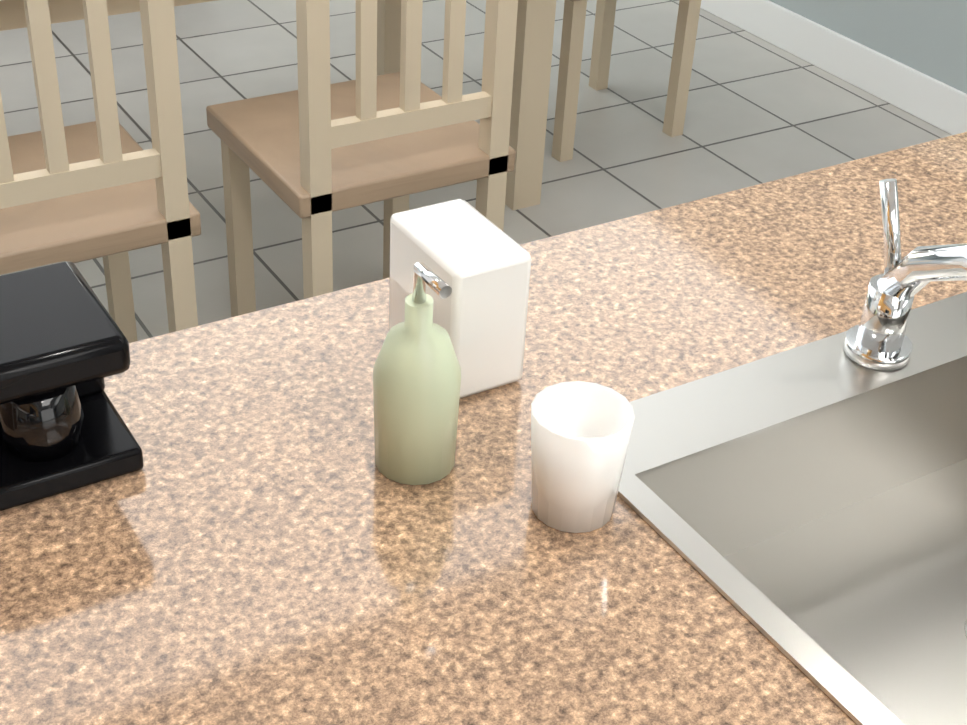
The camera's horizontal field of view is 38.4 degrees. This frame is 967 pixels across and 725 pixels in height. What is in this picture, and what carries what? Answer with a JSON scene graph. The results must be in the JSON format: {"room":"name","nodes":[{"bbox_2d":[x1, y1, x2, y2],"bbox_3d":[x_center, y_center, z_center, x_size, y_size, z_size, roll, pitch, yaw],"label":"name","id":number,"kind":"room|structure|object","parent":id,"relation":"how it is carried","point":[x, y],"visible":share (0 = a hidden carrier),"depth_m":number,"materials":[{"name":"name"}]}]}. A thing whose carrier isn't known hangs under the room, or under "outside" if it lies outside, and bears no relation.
{"room":"dining room and kitchen","nodes":[
{"label":"dining room and kitchen","id":0,"kind":"room"},
{"bbox_2d":[0,0,951,340],"bbox_3d":[-0.229,0.738,1.810,6.000,0.100,10.000,-16,38,-27],"label":"floor","id":1,"kind":"structure","parent":0,"point":[758,110],"depth_m":3.91,"materials":[{"name":"tile"}]},
{"bbox_2d":[0,0,200,342],"bbox_3d":[-0.768,-0.296,2.361,0.440,0.960,0.430,-16,38,-27],"label":"dining chair","id":2,"kind":"object","parent":1,"relation":"on","point":[108,189],"visible":0.92,"depth_m":2.22,"materials":[{"name":"beige wood"}]},
{"bbox_2d":[0,0,555,209],"bbox_3d":[-0.763,-0.685,3.127,1.900,0.760,0.960,-16,38,-27],"label":"dining table","id":3,"kind":"object","parent":1,"relation":"on","point":[532,60],"visible":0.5,"depth_m":3.27,"materials":[{"name":"brown wood"}]},
{"bbox_2d":[206,0,517,316],"bbox_3d":[-0.236,-0.440,2.624,0.440,0.960,0.430,-16,38,-27],"label":"dining chair","id":4,"kind":"object","parent":1,"relation":"on","point":[315,150],"visible":0.81,"depth_m":2.47,"materials":[{"name":"beige wood"}]},
{"bbox_2d":[552,0,700,161],"bbox_3d":[0.288,-1.076,3.629,0.430,0.960,0.440,-16,38,-27],"label":"dining chair","id":5,"kind":"object","parent":1,"relation":"on","point":[573,28],"visible":0.76,"depth_m":3.67,"materials":[{"name":"beige wood"}]},
{"bbox_2d":[769,0,966,93],"bbox_3d":[0.983,-2.206,3.909,0.140,2.600,5.110,-16,38,-27],"label":"wall","id":6,"kind":"structure","parent":0,"point":[928,37],"depth_m":4.00,"materials":[{"name":"grey paint"}]},
{"bbox_2d":[700,0,966,134],"bbox_3d":[0.892,-1.123,4.510,0.014,0.125,4.946,-16,38,-27],"label":"baseboard","id":7,"kind":"structure","parent":6,"relation":"attached to","point":[929,99],"depth_m":4.20,"materials":[{"name":"white"}]},
{"bbox_3d":[-0.802,0.972,0.420,0.618,0.790,1.155,-16,38,-27],"label":"base cabinet","id":8,"kind":"object","parent":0,"visible":0},
{"bbox_2d":[0,132,966,724],"bbox_3d":[0.128,0.108,0.958,3.132,0.145,0.838,-16,38,-27],"label":"countertop","id":9,"kind":"structure","parent":8,"relation":"on","point":[258,538],"depth_m":0.79,"materials":[{"name":"stone"}]},
{"bbox_2d":[0,261,143,510],"bbox_3d":[-0.329,0.014,1.002,0.120,0.115,0.130,-16,38,-27],"label":"coffee maker","id":10,"kind":"object","parent":9,"relation":"on","point":[64,348],"visible":1,"depth_m":0.97,"materials":[{"name":"black plastic"}]},
{"bbox_2d":[373,262,460,484],"bbox_3d":[-0.046,0.003,0.994,0.064,0.170,0.066,-16,38,-27],"label":"soap dispenser","id":11,"kind":"object","parent":9,"relation":"on","point":[416,380],"visible":1,"depth_m":0.98,"materials":[{"name":"green"}]},
{"bbox_2d":[389,199,530,397],"bbox_3d":[-0.022,-0.052,1.125,0.070,0.120,0.110,-16,38,-27],"label":"box","id":12,"kind":"object","parent":9,"relation":"on","point":[476,261],"visible":0.71,"depth_m":1.09,"materials":[{"name":"white ceramic"}]},
{"bbox_2d":[531,381,634,532],"bbox_3d":[0.066,0.068,0.983,0.072,0.085,0.071,-16,38,-27],"label":"cup","id":13,"kind":"object","parent":9,"relation":"on","point":[581,431],"visible":1,"depth_m":0.97,"materials":[{"name":"white ceramic"}]},
{"bbox_2d":[618,292,966,724],"bbox_3d":[0.459,0.158,1.129,0.686,0.195,0.456,-16,38,-27],"label":"sink","id":14,"kind":"object","parent":9,"relation":"in","point":[803,508],"visible":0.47,"depth_m":1.21,"materials":[{"name":"silver metal"}]},
{"bbox_2d":[843,179,966,370],"bbox_3d":[0.471,-0.059,1.141,0.266,0.153,0.232,-16,38,-27],"label":"faucet","id":15,"kind":"object","parent":14,"relation":"on","point":[877,338],"visible":0.96,"depth_m":1.14,"materials":[{"name":"silver metal"}]}
]}

